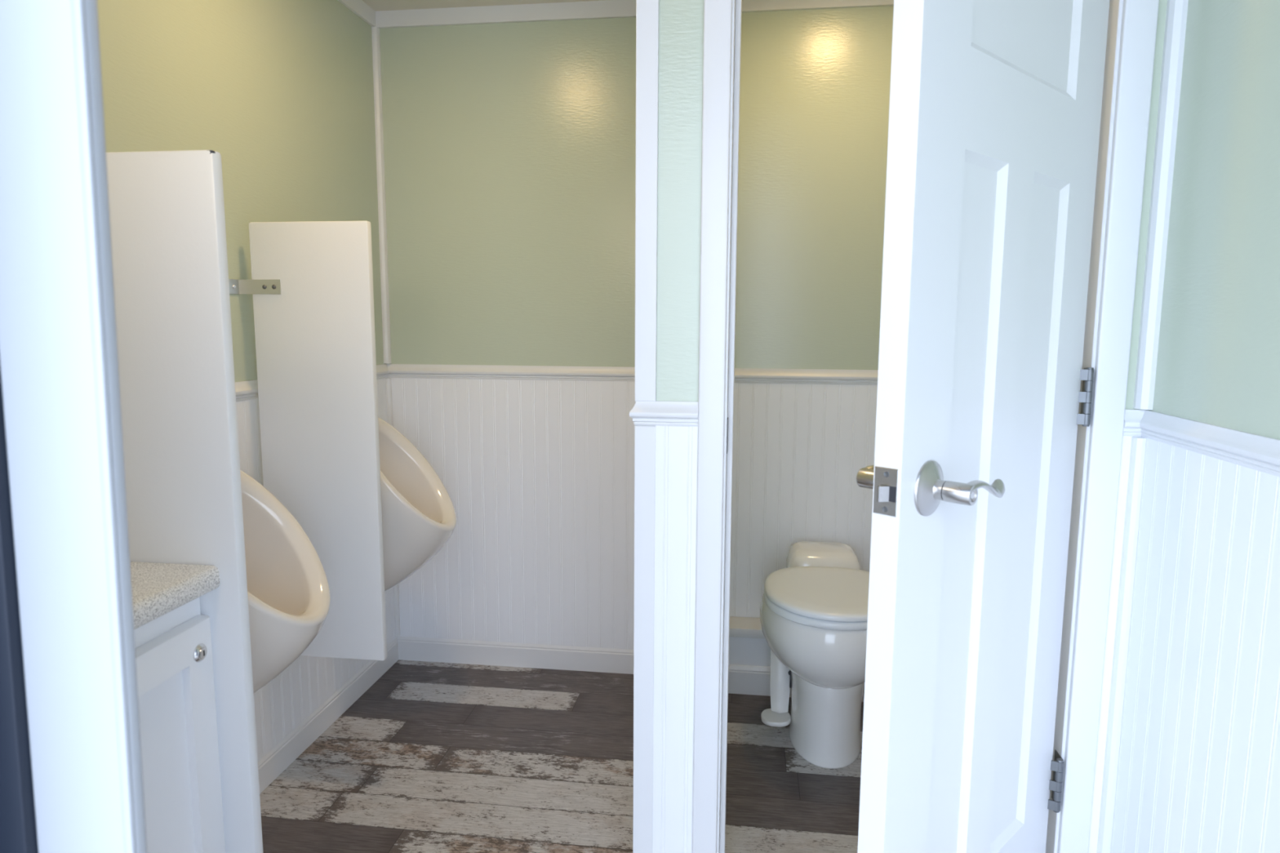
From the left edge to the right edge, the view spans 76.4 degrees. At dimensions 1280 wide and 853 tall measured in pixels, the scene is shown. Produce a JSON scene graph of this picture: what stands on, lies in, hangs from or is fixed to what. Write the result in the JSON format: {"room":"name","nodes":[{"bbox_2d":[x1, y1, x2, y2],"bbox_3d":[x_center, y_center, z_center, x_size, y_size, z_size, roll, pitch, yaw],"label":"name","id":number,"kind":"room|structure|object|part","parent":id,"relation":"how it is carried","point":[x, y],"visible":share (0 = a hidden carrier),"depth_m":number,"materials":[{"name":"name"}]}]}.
{"room":"public restroom","nodes":[
{"label":"public restroom","id":0,"kind":"room"},
{"bbox_2d":[97,0,396,761],"bbox_3d":[-0.949,-0.116,1.466,0.086,2.100,2.070,1,8,7],"label":"wall","id":1,"kind":"structure","parent":0,"point":[282,90],"depth_m":1.83,"materials":[{"name":"green paint"}]},
{"bbox_2d":[106,149,262,852],"bbox_3d":[-0.744,0.139,1.071,0.446,0.968,0.058,1,8,7],"label":"partition","id":2,"kind":"object","parent":1,"relation":"attached to","point":[175,340],"depth_m":1.04,"materials":[{"name":"white plastic"}]},
{"bbox_2d":[240,469,330,693],"bbox_3d":[-0.744,0.300,1.488,0.339,0.570,0.281,1,8,7],"label":"urinal","id":3,"kind":"object","parent":1,"relation":"attached to","point":[288,590],"visible":0.28,"depth_m":1.56,"materials":[{"name":"white ceramic"}]},
{"bbox_2d":[228,220,386,660],"bbox_3d":[-0.722,0.047,1.776,0.300,0.968,0.058,1,8,7],"label":"partition","id":4,"kind":"object","parent":1,"relation":"attached to","point":[310,285],"depth_m":1.77,"materials":[{"name":"white plastic"}]},
{"bbox_2d":[235,364,388,401],"bbox_3d":[-0.897,-0.044,1.529,0.015,0.043,1.950,1,8,7],"label":"trim","id":5,"kind":"structure","parent":1,"relation":"attached to","point":[248,389],"depth_m":1.80,"materials":[{"name":"white paint"}]},
{"bbox_3d":[-0.904,0.422,1.588,0.006,0.901,1.944,1,8,7],"label":"wainscot panel","id":6,"kind":"part","parent":1,"relation":"part of","materials":[{"name":"white paint"}]},
{"bbox_2d":[257,637,398,794],"bbox_3d":[-0.903,0.830,1.645,0.011,0.077,1.950,1,8,7],"label":"baseboard","id":7,"kind":"structure","parent":1,"relation":"attached to","point":[284,753],"depth_m":2.12,"materials":[{"name":"white paint"}]},
{"bbox_2d":[337,0,375,26],"bbox_3d":[-0.895,-1.050,1.397,0.010,0.044,1.950,1,8,7],"label":"trim","id":8,"kind":"structure","parent":1,"relation":"attached to","point":[358,7],"depth_m":2.27,"materials":[{"name":"white paint"}]},
{"bbox_2d":[377,417,456,591],"bbox_3d":[-0.656,0.214,2.144,0.339,0.570,0.281,1,8,7],"label":"urinal","id":9,"kind":"object","parent":1,"relation":"attached to","point":[419,517],"visible":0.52,"depth_m":2.13,"materials":[{"name":"white ceramic"}]},
{"bbox_2d":[362,0,602,11],"bbox_3d":[-0.048,-1.081,1.259,1.884,0.060,2.150,1,8,7],"label":"ceiling","id":10,"kind":"structure","parent":0,"point":[376,5],"depth_m":2.28,"materials":[{"name":"white paint"}]},
{"bbox_2d":[259,659,863,852],"bbox_3d":[-0.056,0.888,1.527,1.724,0.001,1.971,1,8,7],"label":"floor","id":11,"kind":"structure","parent":0,"point":[433,757],"depth_m":1.93,"materials":[{"name":"brown wood"}]},
{"bbox_2d":[133,597,225,852],"bbox_3d":[-0.784,0.601,0.887,0.402,0.730,0.501,1,8,7],"label":"vanity cabinet","id":12,"kind":"object","parent":11,"relation":"on","point":[182,784],"visible":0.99,"depth_m":1.02,"materials":[{"name":"white paint"}]},
{"bbox_2d":[129,561,220,630],"bbox_3d":[-0.789,0.225,0.835,0.420,0.030,0.514,1,8,7],"label":"countertop","id":13,"kind":"structure","parent":12,"relation":"on","point":[157,589],"depth_m":1.00,"materials":[{"name":"stone"}]},
{"bbox_2d":[728,664,864,702],"bbox_3d":[0.544,0.742,2.334,0.752,0.085,0.009,1,8,7],"label":"baseboard","id":14,"kind":"structure","parent":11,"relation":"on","point":[742,679],"depth_m":2.36,"materials":[{"name":"white paint"}]},
{"bbox_2d":[760,541,869,768],"bbox_3d":[0.484,0.586,2.106,0.351,0.454,0.533,1,8,7],"label":"toilet","id":15,"kind":"object","parent":11,"relation":"on","point":[814,609],"visible":0.87,"depth_m":1.97,"materials":[{"name":"white ceramic"}]},
{"bbox_3d":[0.370,0.650,2.148,0.052,0.186,0.080,1,8,7],"label":"pedal arm","id":16,"kind":"part","parent":15,"relation":"part of","materials":[{"name":"white plastic"}]},
{"bbox_3d":[0.479,0.521,2.053,0.351,0.176,0.443,1,8,7],"label":"bowl","id":17,"kind":"part","parent":15,"relation":"part of","materials":[{"name":"white ceramic"}]},
{"bbox_3d":[0.474,0.427,2.005,0.334,0.019,0.368,1,8,7],"label":"seat","id":18,"kind":"part","parent":15,"relation":"part of","materials":[{"name":"white plastic"}]},
{"bbox_3d":[0.474,0.404,2.002,0.332,0.022,0.370,1,8,7],"label":"lid","id":19,"kind":"part","parent":15,"relation":"part of","materials":[{"name":"white plastic"}]},
{"bbox_2d":[379,5,893,649],"bbox_3d":[0.084,-0.235,2.402,1.884,2.100,0.086,1,8,7],"label":"wall","id":20,"kind":"structure","parent":0,"point":[509,148],"depth_m":2.37,"materials":[{"name":"green paint"}]},
{"bbox_2d":[371,26,391,363],"bbox_3d":[-0.766,-0.672,2.413,0.017,0.969,0.017,1,8,7],"label":"trim","id":21,"kind":"structure","parent":20,"relation":"attached to","point":[375,30],"depth_m":2.41,"materials":[{"name":"white paint"}]},
{"bbox_2d":[386,377,400,636],"bbox_3d":[-0.767,0.259,2.531,0.012,0.819,0.012,1,8,7],"label":"trim","id":22,"kind":"structure","parent":20,"relation":"attached to","point":[388,380],"depth_m":2.56,"materials":[{"name":"white paint"}]},
{"bbox_2d":[375,0,635,28],"bbox_3d":[-0.319,-1.165,2.292,0.912,0.044,0.010,1,8,7],"label":"trim","id":23,"kind":"structure","parent":20,"relation":"attached to","point":[603,9],"depth_m":2.29,"materials":[{"name":"white paint"}]},
{"bbox_2d":[386,364,635,381],"bbox_3d":[-0.325,-0.159,2.422,0.912,0.043,0.015,1,8,7],"label":"trim","id":24,"kind":"structure","parent":20,"relation":"attached to","point":[395,371],"depth_m":2.43,"materials":[{"name":"white paint"}]},
{"bbox_3d":[-0.326,0.306,2.487,0.900,0.901,0.006,1,8,7],"label":"wainscot panel","id":25,"kind":"part","parent":20,"relation":"part of","materials":[{"name":"white paint"}]},
{"bbox_2d":[396,635,633,674],"bbox_3d":[-0.328,0.714,2.538,0.912,0.080,0.011,1,8,7],"label":"baseboard","id":26,"kind":"structure","parent":20,"relation":"attached to","point":[561,657],"depth_m":2.54,"materials":[{"name":"white paint"}]},
{"bbox_2d":[728,616,770,666],"bbox_3d":[0.550,0.680,2.367,0.752,0.200,0.096,1,8,7],"label":"trim","id":27,"kind":"structure","parent":20,"relation":"attached to","point":[748,644],"depth_m":2.36,"materials":[{"name":"white paint"}]},
{"bbox_3d":[0.558,0.326,2.371,0.740,0.901,0.006,1,8,7],"label":"wainscot panel","id":28,"kind":"part","parent":20,"relation":"part of","materials":[{"name":"white paint"}]},
{"bbox_2d":[734,368,878,385],"bbox_3d":[0.560,-0.140,2.305,0.752,0.043,0.015,1,8,7],"label":"trim","id":29,"kind":"structure","parent":20,"relation":"attached to","point":[817,376],"depth_m":2.31,"materials":[{"name":"white paint"}]},
{"bbox_2d":[742,0,893,12],"bbox_3d":[0.565,-1.146,2.176,0.752,0.044,0.010,1,8,7],"label":"trim","id":30,"kind":"structure","parent":20,"relation":"attached to","point":[748,6],"depth_m":2.19,"materials":[{"name":"white paint"}]},
{"bbox_2d":[656,0,677,401],"bbox_3d":[0.090,-0.165,1.870,0.066,2.100,0.988,1,8,7],"label":"wall","id":31,"kind":"structure","parent":0,"point":[668,9],"depth_m":1.35,"materials":[{"name":"green paint"}]},
{"bbox_2d":[632,425,655,852],"bbox_3d":[0.009,0.443,1.470,0.036,0.899,0.036,1,8,7],"label":"trim","id":32,"kind":"structure","parent":31,"relation":"attached to","point":[644,436],"depth_m":1.44,"materials":[{"name":"white paint"}]},
{"bbox_2d":[634,0,658,401],"bbox_3d":[0.013,-0.527,1.343,0.036,0.971,0.036,1,8,7],"label":"trim","id":33,"kind":"structure","parent":31,"relation":"attached to","point":[646,11],"depth_m":1.34,"materials":[{"name":"white paint"}]},
{"bbox_2d":[652,0,1167,852],"bbox_3d":[0.419,-0.096,1.360,0.782,2.100,0.066,1,8,7],"label":"wall","id":34,"kind":"structure","parent":0,"point":[676,446],"depth_m":1.39,"materials":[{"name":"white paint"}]},
{"bbox_2d":[629,400,697,426],"bbox_3d":[0.040,-0.021,1.386,0.117,0.043,0.015,1,8,7],"label":"trim","id":35,"kind":"structure","parent":34,"relation":"attached to","point":[644,413],"depth_m":1.38,"materials":[{"name":"white paint"}]},
{"bbox_3d":[0.061,0.445,1.448,0.072,0.901,0.006,1,8,7],"label":"wainscot panel","id":36,"kind":"part","parent":34,"relation":"part of","materials":[{"name":"white paint"}]},
{"bbox_2d":[716,0,1123,852],"bbox_3d":[0.436,-0.043,1.371,0.609,1.893,0.073,1,8,7],"label":"trim","id":37,"kind":"structure","parent":34,"relation":"attached to","point":[1115,11],"depth_m":1.35,"materials":[{"name":"white paint"}]},
{"bbox_3d":[0.150,0.015,1.400,0.002,0.060,0.026,1,8,7],"label":"strike plate","id":38,"kind":"part","parent":37,"relation":"part of","materials":[{"name":"silver metal"}]},
{"bbox_2d":[692,0,1159,852],"bbox_3d":[0.433,-0.057,1.329,0.674,1.930,0.013,1,8,7],"label":"trim","id":39,"kind":"structure","parent":34,"relation":"attached to","point":[1139,17],"depth_m":1.32,"materials":[{"name":"white paint"}]},
{"bbox_3d":[0.779,0.461,1.354,0.030,0.901,0.006,1,8,7],"label":"wainscot panel","id":40,"kind":"part","parent":34,"relation":"part of","materials":[{"name":"white paint"}]},
{"bbox_2d":[1096,436,1146,852],"bbox_3d":[0.785,0.463,1.343,0.015,0.899,0.015,1,8,7],"label":"trim","id":41,"kind":"structure","parent":34,"relation":"attached to","point":[1138,445],"depth_m":1.32,"materials":[{"name":"white paint"}]},
{"bbox_2d":[1123,408,1144,436],"bbox_3d":[0.784,-0.005,1.288,0.036,0.043,0.015,1,8,7],"label":"trim","id":42,"kind":"structure","parent":34,"relation":"attached to","point":[1132,419],"depth_m":1.29,"materials":[{"name":"white paint"}]},
{"bbox_2d":[1133,0,1188,409],"bbox_3d":[0.794,-0.508,1.218,0.020,0.969,0.020,1,8,7],"label":"trim","id":43,"kind":"structure","parent":34,"relation":"attached to","point":[1176,10],"depth_m":1.24,"materials":[{"name":"white paint"}]},
{"bbox_2d":[1110,0,1279,852],"bbox_3d":[0.834,-0.077,1.231,0.086,2.100,2.070,1,8,7],"label":"wall","id":44,"kind":"structure","parent":0,"point":[1198,768],"depth_m":1.10,"materials":[{"name":"green paint"}]},
{"bbox_2d":[856,0,1109,852],"bbox_3d":[0.504,-0.003,1.114,0.600,1.856,0.155,-6,10,-38],"label":"door","id":45,"kind":"structure","parent":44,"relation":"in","point":[996,105],"depth_m":1.05,"materials":[{"name":"white paint"}]},
{"bbox_3d":[0.316,0.061,1.059,0.019,0.028,0.103,7,10,43],"label":"lever","id":46,"kind":"part","parent":45,"relation":"part of","materials":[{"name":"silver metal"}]},
{"bbox_3d":[0.283,0.075,0.936,0.002,0.056,0.030,-7,10,-43],"label":"latch plate","id":47,"kind":"part","parent":45,"relation":"part of","materials":[{"name":"silver metal"}]},
{"bbox_3d":[0.350,0.074,0.959,0.067,0.067,0.022,-7,10,-43],"label":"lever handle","id":48,"kind":"part","parent":45,"relation":"part of","materials":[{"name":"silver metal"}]},
{"bbox_3d":[0.410,0.074,0.962,0.103,0.028,0.019,-6,10,-40],"label":"lever","id":49,"kind":"part","parent":45,"relation":"part of","materials":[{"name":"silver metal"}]},
{"bbox_3d":[0.734,0.523,0.878,0.006,0.901,0.956,1,8,7],"label":"wainscot panel","id":50,"kind":"part","parent":44,"relation":"part of","materials":[{"name":"white paint"}]},
{"bbox_2d":[1139,409,1279,476],"bbox_3d":[0.732,0.056,0.821,0.015,0.043,0.962,1,8,7],"label":"trim","id":51,"kind":"structure","parent":44,"relation":"attached to","point":[1254,451],"depth_m":1.08,"materials":[{"name":"white paint"}]},
{"bbox_3d":[-0.186,0.029,0.390,1.884,2.100,0.120,1,8,7],"label":"wall","id":52,"kind":"structure","parent":0,"visible":0},
{"bbox_2d":[0,365,38,852],"bbox_3d":[-0.376,0.066,0.484,0.073,2.000,0.036,1,8,7],"label":"trim","id":53,"kind":"structure","parent":52,"relation":"attached to","point":[18,827],"depth_m":0.48,"materials":[{"name":"black"}]},
{"bbox_2d":[0,0,146,852],"bbox_3d":[-0.329,0.053,0.468,0.111,1.970,0.014,1,8,7],"label":"trim","id":54,"kind":"structure","parent":52,"relation":"attached to","point":[59,357],"depth_m":0.46,"materials":[{"name":"white wood"}]}
]}

